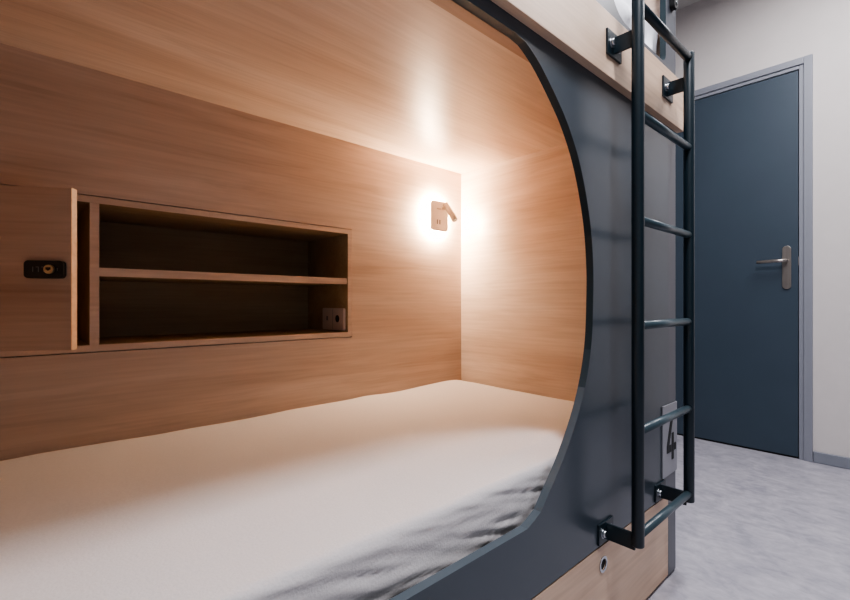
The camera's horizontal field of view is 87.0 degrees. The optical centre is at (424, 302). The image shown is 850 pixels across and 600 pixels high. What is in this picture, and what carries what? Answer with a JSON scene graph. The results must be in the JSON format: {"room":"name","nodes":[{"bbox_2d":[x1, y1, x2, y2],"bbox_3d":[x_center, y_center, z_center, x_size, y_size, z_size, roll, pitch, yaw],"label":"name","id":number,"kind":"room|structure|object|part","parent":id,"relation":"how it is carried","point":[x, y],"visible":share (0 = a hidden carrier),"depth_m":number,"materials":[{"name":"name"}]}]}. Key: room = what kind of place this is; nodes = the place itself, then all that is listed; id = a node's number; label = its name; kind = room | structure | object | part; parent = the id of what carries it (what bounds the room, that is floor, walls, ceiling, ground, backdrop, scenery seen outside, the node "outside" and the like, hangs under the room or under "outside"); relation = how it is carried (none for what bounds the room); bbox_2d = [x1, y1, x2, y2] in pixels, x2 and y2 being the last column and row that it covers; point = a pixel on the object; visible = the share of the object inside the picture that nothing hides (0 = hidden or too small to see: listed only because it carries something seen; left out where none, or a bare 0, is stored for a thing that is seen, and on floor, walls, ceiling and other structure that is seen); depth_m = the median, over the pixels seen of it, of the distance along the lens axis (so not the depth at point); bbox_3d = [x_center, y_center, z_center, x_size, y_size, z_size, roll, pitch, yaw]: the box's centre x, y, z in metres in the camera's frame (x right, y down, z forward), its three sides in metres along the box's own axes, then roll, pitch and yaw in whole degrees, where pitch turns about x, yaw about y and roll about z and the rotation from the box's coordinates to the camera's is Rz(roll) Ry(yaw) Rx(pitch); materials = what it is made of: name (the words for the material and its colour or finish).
{"room":"dormitory","nodes":[
{"label":"dormitory","id":0,"kind":"room"},
{"bbox_2d":[0,336,349,357],"bbox_3d":[-0.663,-0.500,1.792,4.640,2.640,0.100,0,0,-42],"label":"wall","id":1,"kind":"structure","parent":0,"point":[349,336],"depth_m":1.50,"materials":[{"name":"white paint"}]},
{"bbox_2d":[676,0,699,10],"bbox_3d":[0.525,-1.870,0.493,4.840,0.100,3.620,0,0,-42],"label":"ceiling","id":2,"kind":"structure","parent":0,"point":[681,3],"depth_m":2.72,"materials":[{"name":"white paint"}]},
{"bbox_2d":[646,435,849,599],"bbox_3d":[0.525,0.870,0.493,4.840,0.100,3.620,0,0,-42],"label":"floor","id":3,"kind":"structure","parent":0,"point":[759,525],"depth_m":1.63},
{"bbox_2d":[0,0,682,599],"bbox_3d":[-0.401,-0.480,1.095,2.121,2.600,1.207,0,0,-42],"label":"bunk bed","id":4,"kind":"object","parent":3,"relation":"on","point":[356,116],"visible":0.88,"depth_m":1.18,"materials":[{"name":"wood"}]},
{"bbox_2d":[0,184,351,356],"bbox_3d":[-0.693,-0.071,1.301,1.029,0.378,0.445,0,0,-42],"label":"upper cabinet","id":5,"kind":"object","parent":4,"relation":"attached to","point":[79,273],"visible":1,"depth_m":1.37,"materials":[{"name":"brown wood"}]},
{"bbox_3d":[-0.877,-0.072,0.941,0.251,0.344,0.018,0,0,-9],"label":"cabinet door","id":6,"kind":"part","parent":5,"relation":"part of","materials":[{"name":"brown wood"}]},
{"bbox_2d":[99,268,346,285],"bbox_3d":[-0.636,-0.077,1.450,0.714,0.021,0.286,0,0,-42],"label":"shelf","id":7,"kind":"object","parent":5,"relation":"attached to","point":[107,276],"depth_m":1.37,"materials":[{"name":"brown wood"}]},
{"bbox_2d":[323,308,345,330],"bbox_3d":[-0.335,0.059,1.642,0.010,0.080,0.148,0,0,-42],"label":"power socket","id":8,"kind":"object","parent":5,"relation":"attached to","point":[333,318],"visible":1,"depth_m":1.63,"materials":[{"name":"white plastic"}]},
{"bbox_3d":[-0.603,-0.025,1.292,2.053,1.090,0.016,0,0,-42],"label":"panel","id":9,"kind":"part","parent":4,"relation":"part of","materials":[{"name":"brown wood"}]},
{"bbox_3d":[-0.316,-0.580,0.986,2.065,0.020,0.855,0,0,-42],"label":"soffit panel","id":10,"kind":"part","parent":4,"relation":"part of","materials":[{"name":"brown wood"}]},
{"bbox_2d":[0,380,573,599],"bbox_3d":[-0.315,0.423,0.977,2.043,0.192,0.829,0,0,-42],"label":"mattress","id":11,"kind":"object","parent":4,"relation":"on","point":[371,497],"visible":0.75,"depth_m":0.79,"materials":[{"name":"beige fabric"}]},
{"bbox_2d":[427,200,457,231],"bbox_3d":[0.076,-0.358,1.829,0.095,0.122,0.105,0,0,-42],"label":"reading lamp","id":12,"kind":"object","parent":4,"relation":"attached to","point":[438,212],"visible":1,"depth_m":1.83,"materials":[{"name":"beige paint"}]},
{"bbox_3d":[0.442,-0.015,1.679,0.012,1.110,0.854,0,0,-42],"label":"panel","id":13,"kind":"part","parent":4,"relation":"part of","materials":[{"name":"brown wood"}]},
{"bbox_3d":[-0.032,0.021,0.653,2.033,1.089,0.017,0,0,-42],"label":"panel","id":14,"kind":"part","parent":4,"relation":"part of","materials":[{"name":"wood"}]},
{"bbox_3d":[-0.033,0.689,0.652,2.031,0.238,0.017,0,0,-42],"label":"drawer","id":15,"kind":"part","parent":4,"relation":"part of","materials":[{"name":"brown wood"}]},
{"bbox_2d":[614,0,657,52],"bbox_3d":[0.524,-0.881,1.376,0.377,0.414,0.284,0,0,-42],"label":"pillow","id":16,"kind":"object","parent":4,"relation":"on","point":[623,6],"visible":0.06,"depth_m":1.27,"materials":[{"name":"white fabric"}]},
{"bbox_3d":[-0.010,-1.155,0.674,2.095,1.251,0.016,0,0,-42],"label":"panel","id":17,"kind":"part","parent":4,"relation":"part of","materials":[{"name":"beige wood"}]},
{"bbox_2d":[597,0,694,550],"bbox_3d":[0.579,-0.239,1.139,0.407,1.602,0.090,0,0,-42],"label":"ladder","id":18,"kind":"object","parent":4,"relation":"attached to","point":[634,39],"visible":1,"depth_m":1.05,"materials":[{"name":"metal"}]},
{"bbox_3d":[0.476,-0.248,1.002,0.027,1.584,0.027,0,0,-42],"label":"rail","id":19,"kind":"part","parent":18,"relation":"part of","materials":[{"name":"black metal"}]},
{"bbox_3d":[0.724,-0.071,1.228,0.027,1.230,0.027,0,0,-42],"label":"rail","id":20,"kind":"part","parent":18,"relation":"part of","materials":[{"name":"black metal"}]},
{"bbox_3d":[0.442,-1.216,1.679,0.012,1.088,0.854,0,0,-42],"label":"panel","id":21,"kind":"part","parent":4,"relation":"part of","materials":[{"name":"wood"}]},
{"bbox_2d":[662,401,676,478],"bbox_3d":[0.728,0.405,1.333,0.114,0.209,0.005,0,0,-42],"label":"number plate","id":22,"kind":"object","parent":4,"relation":"attached to","point":[669,430],"visible":0.98,"depth_m":1.33,"materials":[{"name":"grey plastic"}]},
{"bbox_3d":[0.741,0.143,1.360,0.061,1.342,0.016,0,0,-42],"label":"post","id":23,"kind":"part","parent":4,"relation":"part of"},
{"bbox_2d":[670,0,677,10],"bbox_3d":[0.746,-0.960,1.342,0.026,0.160,0.017,0,0,-42],"label":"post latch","id":24,"kind":"object","parent":4,"relation":"attached to","point":[673,3],"visible":1,"depth_m":1.34,"materials":[{"name":"black metal"}]},
{"bbox_2d":[676,0,849,456],"bbox_3d":[2.274,-0.500,2.093,0.100,2.640,3.620,0,0,-42],"label":"wall","id":25,"kind":"structure","parent":0,"point":[729,39],"depth_m":2.29,"materials":[{"name":"white paint"}]},
{"bbox_2d":[676,54,812,461],"bbox_3d":[1.654,-0.232,2.695,0.121,2.103,1.036,0,0,-42],"label":"door","id":26,"kind":"structure","parent":25,"relation":"in","point":[754,130],"depth_m":2.50,"materials":[{"name":"blue laminate"}]},
{"bbox_3d":[1.867,-0.223,2.409,0.049,0.019,0.131,0,0,-42],"label":"lever","id":27,"kind":"part","parent":26,"relation":"part of","materials":[{"name":"silver metal"}]},
{"bbox_3d":[1.927,-0.190,2.386,0.008,0.230,0.038,0,0,-42],"label":"handle plate","id":28,"kind":"part","parent":26,"relation":"part of","materials":[{"name":"silver metal"}]},
{"bbox_2d":[813,451,849,469],"bbox_3d":[2.693,0.791,1.551,0.012,0.058,2.054,0,0,-42],"label":"baseboard","id":29,"kind":"structure","parent":25,"relation":"attached to","point":[818,457],"depth_m":2.25,"materials":[{"name":"grey plastic"}]}
]}

